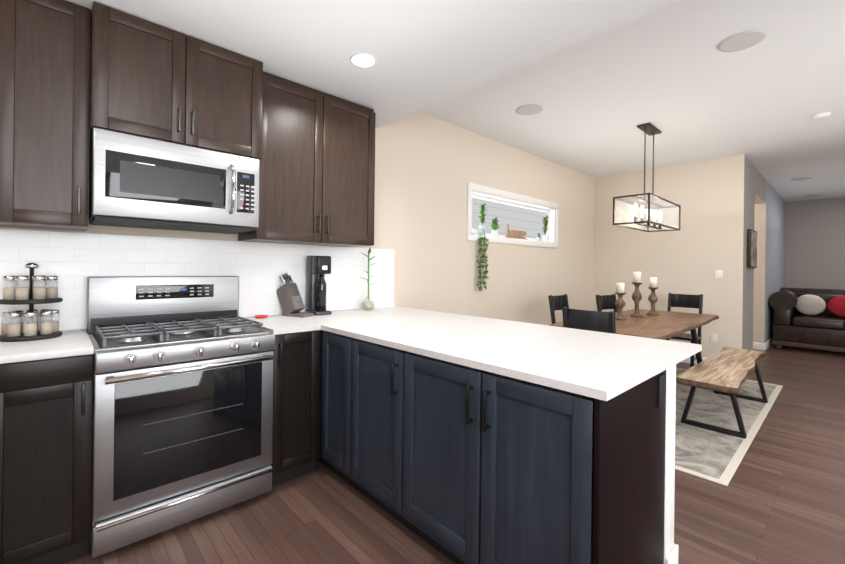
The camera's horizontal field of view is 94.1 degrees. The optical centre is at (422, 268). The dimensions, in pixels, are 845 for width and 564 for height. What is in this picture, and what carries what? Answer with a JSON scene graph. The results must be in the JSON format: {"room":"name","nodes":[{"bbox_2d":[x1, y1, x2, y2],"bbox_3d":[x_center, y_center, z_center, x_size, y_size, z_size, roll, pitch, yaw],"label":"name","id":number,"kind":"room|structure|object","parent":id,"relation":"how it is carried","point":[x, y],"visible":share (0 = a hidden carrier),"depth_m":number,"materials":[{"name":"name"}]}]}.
{"room":"kitchen","nodes":[
{"label":"kitchen","id":0,"kind":"room"},
{"bbox_2d":[0,111,594,333],"bbox_3d":[-0.375,-0.124,3.585,8.531,2.780,0.150,1,0,-43],"label":"wall","id":1,"kind":"structure","parent":0,"point":[428,168],"depth_m":4.21,"materials":[{"name":"beige paint"}]},
{"bbox_2d":[0,0,19,226],"bbox_3d":[-2.047,-0.727,1.692,0.424,1.046,0.333,1,0,-43],"label":"upper cabinet","id":2,"kind":"object","parent":1,"relation":"attached to","point":[9,9],"depth_m":1.71,"materials":[{"name":"brown wood"}]},
{"bbox_2d":[16,0,91,230],"bbox_3d":[-1.844,-0.725,1.881,0.375,1.046,0.333,1,0,-43],"label":"upper cabinet","id":3,"kind":"object","parent":1,"relation":"attached to","point":[72,75],"depth_m":1.81,"materials":[{"name":"brown wood"}]},
{"bbox_2d":[88,2,267,163],"bbox_3d":[-1.387,-0.950,2.245,0.783,0.584,0.418,1,0,-43],"label":"upper cabinet","id":4,"kind":"object","parent":1,"relation":"attached to","point":[147,79],"depth_m":2.04,"materials":[{"name":"brown wood"}]},
{"bbox_2d":[89,128,258,233],"bbox_3d":[-1.372,-0.443,2.216,0.762,0.423,0.469,1,0,-43],"label":"microwave","id":5,"kind":"object","parent":4,"relation":"attached to","point":[139,182],"visible":1,"depth_m":2.04,"materials":[{"name":"silver metal"}]},
{"bbox_2d":[0,229,393,334],"bbox_3d":[-1.378,0.074,2.546,3.050,0.517,0.008,1,0,-43],"label":"tile backsplash","id":6,"kind":"structure","parent":1,"relation":"attached to","point":[73,261],"depth_m":2.46,"materials":[{"name":"white tile"}]},
{"bbox_2d":[238,73,375,246],"bbox_3d":[-0.804,-0.707,2.848,0.891,1.056,0.333,1,0,-43],"label":"upper cabinet","id":7,"kind":"object","parent":1,"relation":"attached to","point":[317,173],"depth_m":2.69,"materials":[{"name":"brown wood"}]},
{"bbox_2d":[467,182,558,247],"bbox_3d":[1.165,-0.611,4.985,1.965,0.630,0.148,1,0,-43],"label":"dining window","id":8,"kind":"structure","parent":1,"relation":"in","point":[553,223],"depth_m":4.90,"materials":[{"name":"white wood"}]},
{"bbox_2d":[472,228,488,290],"bbox_3d":[0.637,-0.100,4.424,0.211,0.714,0.179,1,0,-43],"label":"plant","id":9,"kind":"object","parent":8,"relation":"attached to","point":[485,240],"visible":1,"depth_m":4.39,"materials":[{"name":"green plant"}]},
{"bbox_2d":[478,204,487,234],"bbox_3d":[0.695,-0.562,4.552,0.168,0.364,0.134,1,0,-43],"label":"windowsill plant","id":10,"kind":"object","parent":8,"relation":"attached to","point":[482,218],"visible":0.96,"depth_m":4.52,"materials":[{"name":"green plant"}]},
{"bbox_2d":[491,217,500,235],"bbox_3d":[0.868,-0.496,4.705,0.147,0.236,0.144,1,0,-43],"label":"windowsill plant","id":11,"kind":"object","parent":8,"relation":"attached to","point":[494,223],"visible":1,"depth_m":4.68,"materials":[{"name":"green plant"}]},
{"bbox_2d":[506,224,527,239],"bbox_3d":[1.194,-0.462,5.012,0.447,0.174,0.060,1,0,-43],"label":"home sign","id":12,"kind":"object","parent":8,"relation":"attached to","point":[516,234],"visible":0.83,"depth_m":4.98,"materials":[{"name":"brown wood"}]},
{"bbox_2d":[536,215,549,241],"bbox_3d":[1.675,-0.559,5.460,0.313,0.381,0.143,1,0,-43],"label":"windowsill plant","id":13,"kind":"object","parent":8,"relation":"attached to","point":[545,221],"visible":1,"depth_m":5.47,"materials":[{"name":"green plant"}]},
{"bbox_2d":[65,0,679,127],"bbox_3d":[-0.037,-1.365,0.027,4.160,0.287,5.499,1,0,-43],"label":"ceiling","id":14,"kind":"structure","parent":0,"point":[425,53],"depth_m":2.08,"materials":[{"name":"white paint"}]},
{"bbox_2d":[64,344,844,563],"bbox_3d":[2.926,1.336,3.700,13.750,0.060,7.000,1,0,-43],"label":"floor","id":15,"kind":"structure","parent":0,"point":[779,498],"depth_m":2.04,"materials":[{"name":"brown wood"}]},
{"bbox_2d":[0,363,7,563],"bbox_3d":[-1.955,0.802,1.574,0.424,0.890,0.638,1,0,-43],"label":"base cabinet","id":16,"kind":"object","parent":15,"relation":"on","point":[3,367],"depth_m":1.49,"materials":[{"name":"brown wood"}]},
{"bbox_2d":[8,354,92,563],"bbox_3d":[-1.750,0.804,1.764,0.382,0.890,0.638,1,0,-43],"label":"base cabinet","id":17,"kind":"object","parent":15,"relation":"on","point":[50,401],"depth_m":1.58,"materials":[{"name":"brown wood"}]},
{"bbox_2d":[0,329,93,363],"bbox_3d":[-1.941,0.341,1.582,0.919,0.028,0.639,1,0,-43],"label":"countertop","id":18,"kind":"structure","parent":17,"relation":"on","point":[71,342],"depth_m":1.64,"materials":[{"name":"white stone"}]},
{"bbox_2d":[0,263,62,341],"bbox_3d":[-1.847,0.149,1.859,0.218,0.355,0.218,1,0,-43],"label":"spice rack","id":19,"kind":"object","parent":18,"relation":"on","point":[31,295],"visible":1,"depth_m":1.81,"materials":[{"name":"black"}]},
{"bbox_2d":[87,276,274,557],"bbox_3d":[-1.300,0.652,2.126,0.760,1.205,0.718,1,0,-43],"label":"range","id":20,"kind":"object","parent":15,"relation":"on","point":[182,423],"visible":0.98,"depth_m":1.92,"materials":[{"name":"silver metal"}]},
{"bbox_2d":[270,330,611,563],"bbox_3d":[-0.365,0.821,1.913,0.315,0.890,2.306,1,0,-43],"label":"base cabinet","id":21,"kind":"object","parent":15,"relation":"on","point":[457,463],"depth_m":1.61,"materials":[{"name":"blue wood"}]},
{"bbox_2d":[608,370,665,563],"bbox_3d":[-0.060,0.825,2.196,0.688,0.890,2.306,1,0,-43],"label":"base cabinet","id":22,"kind":"object","parent":15,"relation":"on","point":[636,475],"depth_m":1.38,"materials":[{"name":"brown wood"}]},
{"bbox_2d":[239,306,701,400],"bbox_3d":[0.043,0.365,2.273,1.395,0.028,2.327,1,0,-43],"label":"countertop","id":23,"kind":"structure","parent":22,"relation":"on","point":[603,366],"depth_m":1.84,"materials":[{"name":"white stone"}]},
{"bbox_2d":[254,315,268,317],"bbox_3d":[-1.097,0.329,2.680,0.092,0.014,0.092,1,0,-43],"label":"spoon rest","id":24,"kind":"object","parent":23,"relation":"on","point":[260,316],"visible":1,"depth_m":2.66,"materials":[{"name":"red ceramic"}]},
{"bbox_2d":[276,273,312,316],"bbox_3d":[-0.935,0.186,2.834,0.303,0.307,0.100,1,0,27],"label":"knife block","id":25,"kind":"object","parent":23,"relation":"on","point":[290,298],"visible":0.98,"depth_m":2.81,"materials":[{"name":"grey"}]},
{"bbox_2d":[305,256,331,314],"bbox_3d":[-0.779,0.122,2.943,0.124,0.435,0.195,1,0,-43],"label":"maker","id":26,"kind":"object","parent":23,"relation":"on","point":[318,268],"visible":0.98,"depth_m":2.89,"materials":[{"name":"black plastic"}]},
{"bbox_2d":[359,247,378,309],"bbox_3d":[-0.443,0.081,3.272,0.231,0.526,0.111,1,0,-43],"label":"vase","id":27,"kind":"object","parent":23,"relation":"on","point":[368,305],"visible":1,"depth_m":3.25,"materials":[{"name":"clear glass"}]},
{"bbox_2d":[664,365,678,563],"bbox_3d":[0.248,0.828,2.471,0.134,0.890,2.325,1,0,-43],"label":"wall","id":28,"kind":"structure","parent":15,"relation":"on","point":[671,549],"depth_m":1.62,"materials":[{"name":"white paint"}]},
{"bbox_2d":[675,368,782,485],"bbox_3d":[2.176,1.292,4.163,3.040,0.008,2.180,1,0,-43],"label":"dining rug","id":29,"kind":"object","parent":15,"relation":"on","point":[713,456],"visible":0.27,"depth_m":3.16,"materials":[{"name":"beige fabric"}]},
{"bbox_2d":[548,294,568,323],"bbox_3d":[1.732,0.794,4.441,0.430,0.972,0.499,1,0,-43],"label":"chair","id":30,"kind":"object","parent":29,"relation":"on","point":[558,302],"visible":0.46,"depth_m":4.57,"materials":[{"name":"black wood"}]},
{"bbox_2d":[562,307,615,333],"bbox_3d":[1.385,0.791,3.082,0.499,0.972,0.430,1,0,-43],"label":"chair","id":31,"kind":"object","parent":29,"relation":"on","point":[598,321],"visible":0.31,"depth_m":2.90,"materials":[{"name":"black wood"}]},
{"bbox_2d":[595,294,617,311],"bbox_3d":[2.343,0.802,4.585,0.430,0.972,0.499,1,0,-35],"label":"chair","id":32,"kind":"object","parent":29,"relation":"on","point":[603,302],"visible":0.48,"depth_m":4.77,"materials":[{"name":"black"}]},
{"bbox_2d":[549,309,718,363],"bbox_3d":[2.269,0.905,4.060,2.290,0.764,0.940,1,0,-43],"label":"dining table","id":33,"kind":"object","parent":29,"relation":"on","point":[663,325],"visible":0.33,"depth_m":3.79,"materials":[{"name":"brown wood"}]},
{"bbox_2d":[615,282,626,319],"bbox_3d":[2.020,0.330,4.020,0.128,0.378,0.128,1,0,-43],"label":"candle holder","id":34,"kind":"object","parent":33,"relation":"on","point":[620,303],"visible":0.98,"depth_m":3.99,"materials":[{"name":"brown wood"}]},
{"bbox_2d":[630,272,642,316],"bbox_3d":[2.319,0.276,4.257,0.128,0.493,0.128,1,0,-43],"label":"candle holder","id":35,"kind":"object","parent":33,"relation":"on","point":[637,294],"visible":1,"depth_m":4.23,"materials":[{"name":"brown wood"}]},
{"bbox_2d":[646,277,658,314],"bbox_3d":[2.616,0.309,4.465,0.128,0.433,0.128,1,0,-43],"label":"candle holder","id":36,"kind":"object","parent":33,"relation":"on","point":[653,297],"visible":1,"depth_m":4.44,"materials":[{"name":"brown wood"}]},
{"bbox_2d":[666,293,702,367],"bbox_3d":[3.266,0.813,4.993,0.499,0.972,0.430,1,0,-43],"label":"chair","id":37,"kind":"object","parent":29,"relation":"on","point":[686,301],"visible":0.62,"depth_m":5.07,"materials":[{"name":"black wood"}]},
{"bbox_2d":[676,347,767,438],"bbox_3d":[2.736,1.068,3.534,1.828,0.450,0.423,1,0,-43],"label":"bench live edge","id":38,"kind":"object","parent":29,"relation":"on","point":[727,371],"visible":0.98,"depth_m":3.22,"materials":[{"name":"brown wood"}]},
{"bbox_2d":[769,288,844,352],"bbox_3d":[7.015,0.855,6.115,0.980,1.000,2.370,1,0,-43],"label":"leather sofa","id":39,"kind":"object","parent":15,"relation":"on","point":[810,318],"visible":1,"depth_m":6.46,"materials":[{"name":"brown leather"}]},
{"bbox_2d":[419,0,844,201],"bbox_3d":[2.961,-1.524,3.699,13.750,0.100,7.000,1,0,-43],"label":"ceiling","id":40,"kind":"structure","parent":0,"point":[681,82],"depth_m":3.44,"materials":[{"name":"white paint"}]},
{"bbox_2d":[516,104,542,114],"bbox_3d":[1.005,-1.493,3.711,0.248,0.006,0.248,1,0,-43],"label":"ceiling speaker","id":41,"kind":"object","parent":40,"relation":"attached to","point":[530,109],"visible":1,"depth_m":3.69,"materials":[{"name":"grey plastic"}]},
{"bbox_2d":[613,123,680,231],"bbox_3d":[2.394,-0.954,4.162,1.014,1.050,0.334,1,0,-43],"label":"pendant chandelier","id":42,"kind":"object","parent":40,"relation":"hanging from","point":[649,129],"visible":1,"depth_m":4.07,"materials":[{"name":"brown metal"}]},
{"bbox_2d":[718,30,766,51],"bbox_3d":[2.080,-1.480,2.568,0.248,0.006,0.248,1,0,-43],"label":"ceiling speaker","id":43,"kind":"object","parent":40,"relation":"attached to","point":[742,40],"visible":1,"depth_m":2.55,"materials":[{"name":"grey plastic"}]},
{"bbox_2d":[791,177,810,180],"bbox_3d":[6.059,-1.432,6.306,0.248,0.006,0.248,1,0,-43],"label":"ceiling speaker","id":44,"kind":"object","parent":40,"relation":"attached to","point":[800,178],"visible":1,"depth_m":6.27,"materials":[{"name":"grey"}]},
{"bbox_2d":[804,194,820,196],"bbox_3d":[7.537,-1.415,7.625,0.248,0.006,0.248,1,0,-43],"label":"ceiling speaker","id":45,"kind":"object","parent":40,"relation":"attached to","point":[811,195],"visible":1,"depth_m":7.62,"materials":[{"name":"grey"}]},
{"bbox_2d":[812,112,830,119],"bbox_3d":[3.790,-1.445,3.740,0.130,0.034,0.130,1,0,-43],"label":"recessed light","id":46,"kind":"object","parent":40,"relation":"attached to","point":[822,115],"visible":1,"depth_m":3.71,"materials":[{"name":"white"}]},
{"bbox_2d":[593,154,754,357],"bbox_3d":[3.322,-0.080,6.502,0.860,2.780,3.210,1,0,-43],"label":"wall","id":47,"kind":"structure","parent":0,"point":[714,199],"depth_m":5.47,"materials":[{"name":"beige paint"}]},
{"bbox_2d":[681,356,707,364],"bbox_3d":[3.439,1.254,5.715,0.014,0.114,1.905,1,0,-43],"label":"baseboard","id":48,"kind":"structure","parent":47,"relation":"attached to","point":[687,360],"depth_m":5.44,"materials":[{"name":"white wood"}]},
{"bbox_2d":[711,334,717,342],"bbox_3d":[3.885,0.930,5.246,0.007,0.115,0.075,1,0,-43],"label":"switch plate","id":49,"kind":"object","parent":47,"relation":"attached to","point":[714,337],"depth_m":5.24,"materials":[{"name":"white plastic"}]},
{"bbox_2d":[715,270,722,278],"bbox_3d":[3.923,0.082,5.213,0.012,0.120,0.080,1,0,-43],"label":"switch plate","id":50,"kind":"object","parent":47,"relation":"attached to","point":[718,275],"depth_m":5.21,"materials":[{"name":"white plastic"}]},
{"bbox_2d":[747,229,756,267],"bbox_3d":[4.492,-0.261,5.363,0.520,0.510,0.045,1,0,-43],"label":"picture","id":51,"kind":"object","parent":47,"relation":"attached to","point":[751,248],"visible":0.96,"depth_m":5.20,"materials":[{"name":"brown"}]},
{"bbox_2d":[755,167,765,203],"bbox_3d":[5.132,-1.258,6.061,1.168,0.380,0.120,1,0,-43],"label":"wall","id":52,"kind":"structure","parent":0,"point":[760,188],"depth_m":6.01,"materials":[{"name":"white paint"}]},
{"bbox_2d":[753,180,785,342],"bbox_3d":[5.626,-0.053,8.643,3.090,2.780,3.210,1,0,-43],"label":"wall","id":53,"kind":"structure","parent":0,"point":[769,229],"depth_m":6.63,"materials":[{"name":"beige paint"}]},
{"bbox_2d":[753,342,765,350],"bbox_3d":[4.519,1.266,7.537,0.018,0.114,3.105,1,0,-43],"label":"baseboard","id":54,"kind":"structure","parent":53,"relation":"attached to","point":[762,346],"depth_m":6.45,"materials":[{"name":"white wood"}]},
{"bbox_2d":[766,337,772,348],"bbox_3d":[6.673,1.293,7.419,2.940,0.114,0.028,1,0,-43],"label":"baseboard","id":55,"kind":"structure","parent":53,"relation":"attached to","point":[769,342],"depth_m":6.74,"materials":[{"name":"white wood"}]},
{"bbox_2d":[785,197,844,288],"bbox_3d":[9.036,-0.011,7.170,0.100,2.780,3.589,1,0,-43],"label":"wall","id":56,"kind":"structure","parent":0,"point":[814,244],"depth_m":8.11,"materials":[{"name":"grey paint"}]},
{"label":"outside","id":57,"kind":"structure","parent":0,"visible":0},
{"bbox_2d":[472,198,544,239],"bbox_3d":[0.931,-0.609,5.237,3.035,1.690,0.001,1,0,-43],"label":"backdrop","id":58,"kind":"structure","parent":57,"point":[529,223],"depth_m":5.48,"materials":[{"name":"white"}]}
]}

